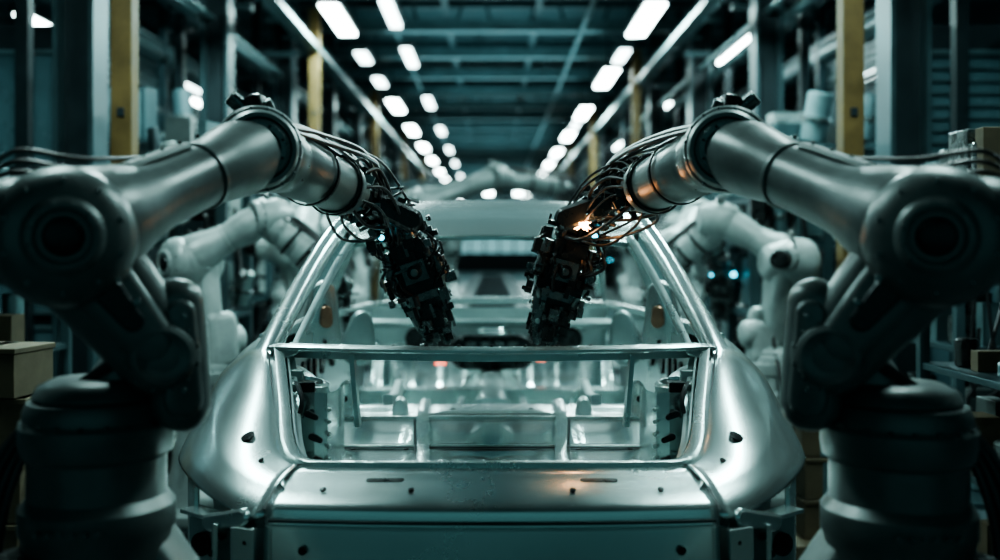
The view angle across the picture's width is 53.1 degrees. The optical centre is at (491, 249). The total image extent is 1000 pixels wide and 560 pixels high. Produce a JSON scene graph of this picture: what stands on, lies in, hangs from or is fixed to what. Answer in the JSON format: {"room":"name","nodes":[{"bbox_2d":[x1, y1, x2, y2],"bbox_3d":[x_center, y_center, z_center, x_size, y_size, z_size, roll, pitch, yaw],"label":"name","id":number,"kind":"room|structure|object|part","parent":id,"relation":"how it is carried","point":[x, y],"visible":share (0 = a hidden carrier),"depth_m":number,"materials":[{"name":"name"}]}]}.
{"room":"factory floor","nodes":[
{"label":"factory floor","id":0,"kind":"room"},
{"bbox_2d":[0,13,200,260],"bbox_3d":[-8.020,-1.200,30.000,0.160,5.300,76.000,0,0,0],"label":"wall","id":1,"kind":"structure","parent":0,"point":[4,20],"depth_m":23.71,"materials":[{"name":"paint"}]},
{"bbox_2d":[457,255,537,270],"bbox_3d":[0.000,-1.200,68.050,16.000,5.300,0.100,0,0,0],"label":"wall","id":2,"kind":"structure","parent":0,"point":[465,262],"depth_m":68.00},
{"bbox_2d":[459,240,537,254],"bbox_3d":[0.000,-1.450,67.920,9.120,3.520,0.120,0,0,0],"label":"window","id":3,"kind":"structure","parent":2,"relation":"in","point":[469,247],"depth_m":67.91,"materials":[{"name":"glass"}]},
{"bbox_2d":[0,0,999,146],"bbox_3d":[0.000,-3.900,30.000,16.000,0.100,76.000,0,0,0],"label":"ceiling","id":4,"kind":"structure","parent":0,"point":[941,13],"depth_m":18.04,"materials":[{"name":"grey metal"}]},
{"bbox_2d":[168,271,987,518],"bbox_3d":[0.000,1.500,30.000,16.000,0.100,76.000,0,0,0],"label":"floor","id":5,"kind":"structure","parent":0,"point":[518,278],"depth_m":44.61,"materials":[{"name":"concrete"}]},
{"bbox_2d":[0,25,51,341],"bbox_3d":[-3.000,0.000,6.620,0.620,2.900,0.460,0,0,0],"label":"storage rack","id":6,"kind":"object","parent":5,"relation":"on","point":[42,34],"visible":0.02,"depth_m":6.43,"materials":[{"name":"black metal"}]},
{"bbox_2d":[0,341,55,550],"bbox_3d":[-1.720,0.888,3.450,0.450,1.123,0.450,0,0,0],"label":"cardboard boxes","id":7,"kind":"object","parent":5,"relation":"on","point":[24,366],"visible":0.42,"depth_m":3.34,"materials":[{"name":"cardboard"}]},
{"bbox_2d":[0,167,71,375],"bbox_3d":[-2.300,0.482,4.276,0.640,1.935,0.889,0,0,0],"label":"rack","id":8,"kind":"object","parent":5,"relation":"on","point":[12,316],"visible":0.15,"depth_m":4.39,"materials":[{"name":"black metal"}]},
{"bbox_2d":[111,0,137,163],"bbox_3d":[-2.020,-0.650,5.500,0.300,4.200,0.300,0,0,0],"label":"post","id":9,"kind":"object","parent":5,"relation":"on","point":[124,13],"visible":0.25,"depth_m":5.44,"materials":[{"name":"metal"}]},
{"bbox_2d":[108,87,239,307],"bbox_3d":[-2.872,0.093,7.966,1.502,2.714,1.553,0,0,11],"label":"rack","id":10,"kind":"object","parent":5,"relation":"on","point":[181,101],"visible":0.02,"depth_m":7.79,"materials":[{"name":"metal"}]},
{"bbox_2d":[147,117,265,353],"bbox_3d":[-2.007,0.272,6.938,0.891,2.356,1.524,0,0,0],"label":"rack","id":11,"kind":"object","parent":5,"relation":"on","point":[184,129],"visible":0.18,"depth_m":6.81,"materials":[{"name":"metal"}]},
{"bbox_2d":[158,193,293,338],"bbox_3d":[-2.491,0.247,9.875,1.489,2.406,1.351,0,0,0],"label":"rack","id":12,"kind":"object","parent":5,"relation":"on","point":[266,273],"visible":0.07,"depth_m":9.44,"materials":[{"name":"metal"}]},
{"bbox_2d":[0,90,456,559],"bbox_3d":[-0.682,0.525,2.646,0.817,1.850,1.824,0,0,12],"label":"robot","id":13,"kind":"object","parent":5,"relation":"on","point":[93,447],"visible":0.99,"depth_m":2.02,"materials":[{"name":"black metal"}]},
{"bbox_3d":[-0.717,-0.127,2.211,0.232,0.392,0.641,0,0,24],"label":"arm","id":14,"kind":"part","parent":13,"relation":"part of","materials":[{"name":"paint"}]},
{"bbox_2d":[157,193,359,540],"bbox_3d":[-1.277,0.565,5.352,1.111,1.770,0.802,0,0,-21],"label":"robot","id":15,"kind":"object","parent":5,"relation":"on","point":[198,258],"visible":0.48,"depth_m":5.25,"materials":[{"name":"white metal"}]},
{"bbox_3d":[-1.444,-0.038,5.311,0.492,0.390,0.232,0,0,-10],"label":"arm","id":16,"kind":"part","parent":15,"relation":"part of","materials":[{"name":"paint"}]},
{"bbox_2d":[237,195,280,319],"bbox_3d":[-2.522,0.041,11.900,1.176,2.819,1.300,0,0,0],"label":"rack","id":17,"kind":"object","parent":5,"relation":"on","point":[254,302],"visible":0.02,"depth_m":11.42,"materials":[{"name":"metal"}]},
{"bbox_2d":[244,200,323,319],"bbox_3d":[-1.287,0.521,6.858,0.842,1.859,1.166,0,0,-17],"label":"robot","id":18,"kind":"object","parent":5,"relation":"on","point":[309,215],"visible":0.09,"depth_m":6.49,"materials":[{"name":"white metal"}]},
{"bbox_3d":[-1.256,-0.113,6.680,0.244,0.411,0.519,0,0,-6],"label":"arm","id":19,"kind":"part","parent":18,"relation":"part of","materials":[{"name":"paint"}]},
{"bbox_2d":[258,215,338,333],"bbox_3d":[-1.405,0.525,9.025,0.818,1.850,1.825,0,0,35],"label":"robot","id":20,"kind":"object","parent":5,"relation":"on","point":[277,292],"visible":0.07,"depth_m":8.52,"materials":[{"name":"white metal"}]},
{"bbox_3d":[-1.606,-0.128,8.637,0.642,0.393,0.232,0,0,-43],"label":"arm","id":21,"kind":"part","parent":20,"relation":"part of","materials":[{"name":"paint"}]},
{"bbox_2d":[309,8,320,131],"bbox_3d":[-2.020,-0.650,11.400,0.300,4.200,0.300,0,0,0],"label":"post","id":22,"kind":"object","parent":5,"relation":"on","point":[314,13],"visible":0.22,"depth_m":11.34,"materials":[{"name":"metal"}]},
{"bbox_2d":[324,212,369,281],"bbox_3d":[-2.485,0.247,14.047,1.339,2.407,1.714,0,0,0],"label":"rack","id":23,"kind":"object","parent":5,"relation":"on","point":[346,273],"visible":0.02,"depth_m":13.42,"materials":[{"name":"metal"}]},
{"bbox_2d":[347,247,370,369],"bbox_3d":[-1.533,0.476,12.716,0.882,1.947,1.222,0,0,29],"label":"robot","id":24,"kind":"object","parent":5,"relation":"on","point":[359,274],"visible":0.12,"depth_m":12.42,"materials":[{"name":"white metal"}]},
{"bbox_2d":[362,247,375,301],"bbox_3d":[-2.505,0.136,16.382,1.118,2.628,1.737,0,0,0],"label":"rack","id":25,"kind":"object","parent":5,"relation":"on","point":[369,260],"visible":0.03,"depth_m":16.73,"materials":[{"name":"metal"}]},
{"bbox_2d":[364,248,384,297],"bbox_3d":[-2.474,0.189,19.800,1.255,2.522,1.700,0,0,0],"label":"rack","id":26,"kind":"object","parent":5,"relation":"on","point":[365,250],"visible":0.02,"depth_m":19.76,"materials":[{"name":"metal"}]},
{"bbox_2d":[371,90,377,301],"bbox_3d":[-2.020,-0.650,17.200,0.300,4.200,0.300,0,0,0],"label":"post","id":27,"kind":"object","parent":5,"relation":"on","point":[374,93],"visible":0.2,"depth_m":17.14,"materials":[{"name":"metal"}]},
{"bbox_2d":[401,130,406,194],"bbox_3d":[-2.020,-0.650,23.000,0.300,4.200,0.300,0,0,0],"label":"post","id":28,"kind":"object","parent":5,"relation":"on","point":[403,132],"visible":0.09,"depth_m":22.94,"materials":[{"name":"metal"}]},
{"bbox_2d":[420,155,423,179],"bbox_3d":[-2.020,-0.650,29.000,0.300,4.200,0.300,0,0,0],"label":"post","id":29,"kind":"object","parent":5,"relation":"on","point":[421,156],"visible":0.09,"depth_m":28.94,"materials":[{"name":"metal"}]},
{"bbox_2d":[108,3,875,287],"bbox_3d":[0.000,-0.950,20.980,7.050,4.800,33.640,0,0,0],"label":"fence panels","id":30,"kind":"object","parent":5,"relation":"on","point":[162,40],"visible":0.02,"depth_m":10.46,"materials":[{"name":"paint"}]},
{"bbox_2d":[395,180,588,299],"bbox_3d":[0.000,0.170,15.938,3.100,2.560,0.245,0,0,0],"label":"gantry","id":31,"kind":"object","parent":5,"relation":"on","point":[407,184],"visible":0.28,"depth_m":15.94,"materials":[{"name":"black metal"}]},
{"bbox_2d":[15,0,968,386],"bbox_3d":[0.000,-1.150,20.600,5.880,5.200,29.250,0,0,0],"label":"steel framework","id":32,"kind":"structure","parent":5,"relation":"on","point":[79,27],"depth_m":6.21,"materials":[{"name":"grey metal"}]},
{"bbox_2d":[34,8,51,24],"label":"ceiling lights","id":33,"kind":"object","parent":32,"relation":"attached to","point":[40,18],"depth_m":10.93,"materials":[{"name":"paint"}]},
{"bbox_2d":[36,0,947,201],"bbox_3d":[0.000,-2.858,34.670,12.000,1.795,65.340,0,0,0],"label":"ceiling beams","id":34,"kind":"structure","parent":32,"relation":"attached to","point":[526,81],"depth_m":15.41,"materials":[{"name":"metal"}]},
{"bbox_2d":[186,83,200,106],"label":"ceiling lights","id":35,"kind":"object","parent":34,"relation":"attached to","point":[196,99],"depth_m":16.57,"materials":[{"name":"paint"}]},
{"bbox_2d":[315,0,358,35],"label":"ceiling lights","id":36,"kind":"object","parent":34,"relation":"attached to","point":[336,12],"depth_m":10.73,"materials":[{"name":"paint"}]},
{"bbox_2d":[352,45,374,63],"label":"ceiling lights","id":37,"kind":"object","parent":34,"relation":"attached to","point":[363,53],"depth_m":12.78,"materials":[{"name":"paint"}]},
{"bbox_2d":[370,72,388,86],"label":"ceiling lights","id":38,"kind":"object","parent":34,"relation":"attached to","point":[380,79],"depth_m":14.66,"materials":[{"name":"paint"}]},
{"bbox_2d":[377,0,404,27],"label":"ceiling lights","id":39,"kind":"object","parent":34,"relation":"attached to","point":[391,10],"depth_m":10.55,"materials":[{"name":"paint"}]},
{"bbox_2d":[384,95,406,112],"label":"ceiling lights","id":40,"kind":"object","parent":34,"relation":"attached to","point":[395,102],"depth_m":17.08,"materials":[{"name":"paint"}]},
{"bbox_2d":[398,41,419,66],"label":"ceiling lights","id":41,"kind":"object","parent":34,"relation":"attached to","point":[408,50],"depth_m":12.71,"materials":[{"name":"paint"}]},
{"bbox_2d":[403,122,420,134],"label":"ceiling lights","id":42,"kind":"object","parent":34,"relation":"attached to","point":[412,128],"depth_m":20.49,"materials":[{"name":"paint"}]},
{"bbox_2d":[421,92,435,108],"label":"ceiling lights","id":43,"kind":"object","parent":34,"relation":"attached to","point":[428,98],"depth_m":16.68,"materials":[{"name":"paint"}]},
{"bbox_2d":[416,141,449,179],"label":"ceiling lights","id":44,"kind":"object","parent":34,"relation":"attached to","point":[423,146],"depth_m":27.27,"materials":[{"name":"paint"}]},
{"bbox_2d":[435,123,446,134],"label":"ceiling lights","id":45,"kind":"object","parent":34,"relation":"attached to","point":[440,127],"depth_m":20.63,"materials":[{"name":"paint"}]},
{"bbox_2d":[543,146,563,167],"label":"ceiling lights","id":46,"kind":"object","parent":34,"relation":"attached to","point":[556,151],"depth_m":26.31,"materials":[{"name":"paint"}]},
{"bbox_2d":[560,102,594,140],"label":"ceiling lights","id":47,"kind":"object","parent":34,"relation":"attached to","point":[582,111],"depth_m":19.04,"materials":[{"name":"paint"}]},
{"bbox_2d":[592,42,633,87],"label":"ceiling lights","id":48,"kind":"object","parent":34,"relation":"attached to","point":[608,72],"depth_m":13.82,"materials":[{"name":"paint"}]},
{"bbox_2d":[624,0,669,36],"label":"ceiling lights","id":49,"kind":"object","parent":34,"relation":"attached to","point":[644,17],"depth_m":10.73,"materials":[{"name":"paint"}]},
{"bbox_2d":[714,32,748,63],"label":"ceiling lights","id":50,"kind":"object","parent":34,"relation":"attached to","point":[742,41],"depth_m":11.42,"materials":[{"name":"paint"}]},
{"bbox_2d":[461,273,529,306],"bbox_3d":[0.000,1.275,23.900,1.500,0.350,48.200,0,0,0],"label":"track","id":51,"kind":"object","parent":5,"relation":"on","point":[481,285],"visible":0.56,"depth_m":29.34,"materials":[{"name":"metal"}]},
{"bbox_2d":[178,200,805,559],"bbox_3d":[0.000,0.478,4.700,1.885,1.423,5.100,0,0,0],"label":"shell","id":52,"kind":"object","parent":51,"relation":"on","point":[490,443],"visible":0.94,"depth_m":2.86,"materials":[{"name":"metal"}]},
{"bbox_3d":[-0.723,0.679,4.848,0.439,0.776,4.802,0,0,0],"label":"quarter panel","id":53,"kind":"part","parent":52,"relation":"part of","materials":[{"name":"metal"}]},
{"bbox_3d":[-0.653,0.103,4.696,0.186,0.584,3.326,0,0,1],"label":"pillar frame","id":54,"kind":"part","parent":52,"relation":"part of","materials":[{"name":"metal"}]},
{"bbox_3d":[-0.725,0.411,4.690,0.400,1.178,3.140,0,0,0],"label":"frame","id":55,"kind":"part","parent":52,"relation":"part of","materials":[{"name":"metal"}]},
{"bbox_3d":[0.000,-0.128,4.660,1.203,0.209,1.522,0,0,0],"label":"roof panel","id":56,"kind":"part","parent":52,"relation":"part of","materials":[{"name":"metal"}]},
{"bbox_3d":[0.000,0.781,2.513,1.120,0.438,0.207,0,0,0],"label":"panel","id":57,"kind":"part","parent":52,"relation":"part of","materials":[{"name":"metal"}]},
{"bbox_3d":[0.653,0.103,4.696,0.186,0.584,3.326,0,0,-1],"label":"pillar frame","id":58,"kind":"part","parent":52,"relation":"part of","materials":[{"name":"metal"}]},
{"bbox_3d":[0.725,0.411,4.690,0.400,1.178,3.140,0,0,0],"label":"frame","id":59,"kind":"part","parent":52,"relation":"part of","materials":[{"name":"metal"}]},
{"bbox_3d":[0.723,0.679,4.848,0.439,0.776,4.802,0,0,0],"label":"quarter panel","id":60,"kind":"part","parent":52,"relation":"part of","materials":[{"name":"metal"}]},
{"bbox_2d":[401,159,615,306],"bbox_3d":[0.109,0.247,10.669,2.372,2.405,1.063,0,0,-27],"label":"robot","id":61,"kind":"object","parent":5,"relation":"on","point":[496,176],"visible":0.41,"depth_m":10.35,"materials":[{"name":"white metal"}]},
{"bbox_3d":[-0.362,-0.601,10.353,0.835,0.510,0.302,0,0,-14],"label":"arm","id":62,"kind":"part","parent":61,"relation":"part of","materials":[{"name":"paint"}]},
{"bbox_2d":[463,195,556,201],"bbox_3d":[0.000,0.070,23.938,3.100,2.760,0.245,0,0,0],"label":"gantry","id":63,"kind":"object","parent":5,"relation":"on","point":[475,197],"visible":0.23,"depth_m":23.94,"materials":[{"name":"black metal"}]},
{"bbox_2d":[554,161,557,201],"bbox_3d":[1.970,-0.650,31.000,0.300,4.200,0.300,0,0,0],"label":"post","id":64,"kind":"object","parent":5,"relation":"on","point":[556,162],"visible":0.02,"depth_m":30.94,"materials":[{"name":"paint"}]},
{"bbox_2d":[568,140,572,199],"bbox_3d":[1.970,-0.650,25.000,0.300,4.200,0.300,0,0,0],"label":"post","id":65,"kind":"object","parent":5,"relation":"on","point":[570,143],"visible":0.16,"depth_m":24.94,"materials":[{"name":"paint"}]},
{"bbox_2d":[590,109,595,250],"bbox_3d":[1.970,-0.650,19.500,0.300,4.200,0.300,0,0,0],"label":"post","id":66,"kind":"object","parent":5,"relation":"on","point":[593,112],"visible":0.31,"depth_m":19.44,"materials":[{"name":"metal"}]},
{"bbox_2d":[589,282,618,302],"bbox_3d":[1.512,0.432,16.572,0.900,2.035,2.007,0,0,-23],"label":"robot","id":67,"kind":"object","parent":5,"relation":"on","point":[610,296],"visible":0.02,"depth_m":15.90,"materials":[{"name":"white metal"}]},
{"bbox_2d":[605,247,646,373],"bbox_3d":[1.608,0.476,12.258,0.882,1.947,1.222,0,0,-29],"label":"robot","id":68,"kind":"object","parent":5,"relation":"on","point":[630,283],"visible":0.37,"depth_m":11.94,"materials":[{"name":"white metal"}]},
{"bbox_2d":[610,176,646,299],"bbox_3d":[2.437,0.088,17.017,1.308,2.723,1.651,0,0,0],"label":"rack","id":69,"kind":"object","parent":5,"relation":"on","point":[612,286],"visible":0.02,"depth_m":16.32,"materials":[{"name":"metal"}]},
{"bbox_2d":[631,49,640,154],"bbox_3d":[1.970,-0.650,13.700,0.300,4.200,0.300,0,0,0],"label":"post","id":70,"kind":"object","parent":5,"relation":"on","point":[636,53],"visible":0.34,"depth_m":13.64,"materials":[{"name":"metal"}]},
{"bbox_2d":[617,209,673,302],"bbox_3d":[2.420,0.242,14.307,1.339,2.416,1.686,0,0,0],"label":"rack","id":71,"kind":"object","parent":5,"relation":"on","point":[620,271],"visible":0.02,"depth_m":14.68,"materials":[{"name":"metal"}]},
{"bbox_2d":[625,196,736,321],"bbox_3d":[1.438,0.521,7.121,0.842,1.859,1.166,0,0,23],"label":"robot","id":72,"kind":"object","parent":5,"relation":"on","point":[720,289],"visible":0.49,"depth_m":7.41,"materials":[{"name":"metal"}]},
{"bbox_3d":[1.347,-0.113,6.965,0.244,0.411,0.519,0,0,34],"label":"arm","id":73,"kind":"part","parent":72,"relation":"part of","materials":[{"name":"paint"}]},
{"bbox_2d":[655,207,712,303],"bbox_3d":[1.632,0.525,9.434,0.818,1.850,1.825,0,0,-17],"label":"robot","id":74,"kind":"object","parent":5,"relation":"on","point":[699,275],"visible":0.11,"depth_m":8.85,"materials":[{"name":"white metal"}]},
{"bbox_2d":[662,193,744,337],"bbox_3d":[2.366,0.251,10.206,1.327,2.397,1.488,0,0,0],"label":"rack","id":75,"kind":"object","parent":5,"relation":"on","point":[721,325],"visible":0.02,"depth_m":9.74,"materials":[{"name":"metal"}]},
{"bbox_2d":[659,205,747,253],"bbox_3d":[2.641,0.044,12.300,1.223,2.813,1.659,0,0,0],"label":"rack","id":76,"kind":"object","parent":5,"relation":"on","point":[740,208],"visible":0.02,"depth_m":12.00,"materials":[{"name":"metal"}]},
{"bbox_2d":[640,195,820,507],"bbox_3d":[1.394,0.565,5.803,1.111,1.770,0.802,0,0,16],"label":"robot","id":77,"kind":"object","parent":5,"relation":"on","point":[784,260],"visible":0.48,"depth_m":5.65,"materials":[{"name":"white metal"}]},
{"bbox_3d":[1.553,-0.038,5.737,0.494,0.391,0.232,0,0,26],"label":"arm","id":78,"kind":"part","parent":77,"relation":"part of","materials":[{"name":"paint"}]},
{"bbox_2d":[521,90,999,559],"bbox_3d":[0.688,0.525,2.649,0.827,1.850,1.862,0,0,-14],"label":"robot","id":79,"kind":"object","parent":5,"relation":"on","point":[902,451],"visible":1,"depth_m":2.02,"materials":[{"name":"black metal"}]},
{"bbox_3d":[0.735,-0.127,2.211,0.232,0.392,0.650,0,0,-27],"label":"arm","id":80,"kind":"part","parent":79,"relation":"part of","materials":[{"name":"paint"}]},
{"bbox_2d":[726,137,833,353],"bbox_3d":[2.119,0.326,7.363,0.735,2.247,1.565,0,0,0],"label":"rack","id":81,"kind":"object","parent":5,"relation":"on","point":[748,281],"visible":0.2,"depth_m":6.99,"materials":[{"name":"metal"}]},
{"bbox_2d":[745,91,875,320],"bbox_3d":[2.835,0.094,8.298,1.656,2.712,1.387,0,0,0],"label":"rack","id":82,"kind":"object","parent":5,"relation":"on","point":[817,123],"visible":0.12,"depth_m":7.74,"materials":[{"name":"metal"}]},
{"bbox_2d":[794,427,827,559],"bbox_3d":[1.520,0.914,4.600,0.370,1.072,0.370,0,0,0],"label":"cardboard boxes","id":83,"kind":"object","parent":5,"relation":"on","point":[812,480],"visible":0.16,"depth_m":4.51,"materials":[{"name":"cardboard"}]},
{"bbox_2d":[837,0,863,269],"bbox_3d":[1.970,-0.650,5.500,0.300,4.200,0.300,0,0,0],"label":"post","id":84,"kind":"object","parent":5,"relation":"on","point":[850,13],"visible":0.26,"depth_m":5.44,"materials":[{"name":"metal"}]},
{"bbox_2d":[891,149,999,508],"bbox_3d":[2.400,0.484,4.875,0.640,1.932,0.889,0,0,0],"label":"rack","id":85,"kind":"object","parent":5,"relation":"on","point":[979,318],"visible":0.14,"depth_m":4.58,"materials":[{"name":"black metal"}]},
{"bbox_2d":[916,127,999,555],"bbox_3d":[1.980,0.502,3.475,0.640,1.896,0.889,0,0,0],"label":"rack","id":86,"kind":"object","parent":5,"relation":"on","point":[971,364],"visible":0.3,"depth_m":3.60,"materials":[{"name":"black metal"}]},
{"bbox_2d":[932,25,999,387],"bbox_3d":[3.000,0.000,6.620,0.620,2.900,0.460,0,0,0],"label":"storage rack","id":87,"kind":"object","parent":5,"relation":"on","point":[984,40],"visible":0.02,"depth_m":6.43,"materials":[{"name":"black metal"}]},
{"bbox_2d":[740,6,999,252],"bbox_3d":[8.020,-1.200,30.000,0.160,5.300,76.000,0,0,0],"label":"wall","id":88,"kind":"structure","parent":0,"point":[992,17],"depth_m":16.41,"materials":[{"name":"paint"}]}
]}

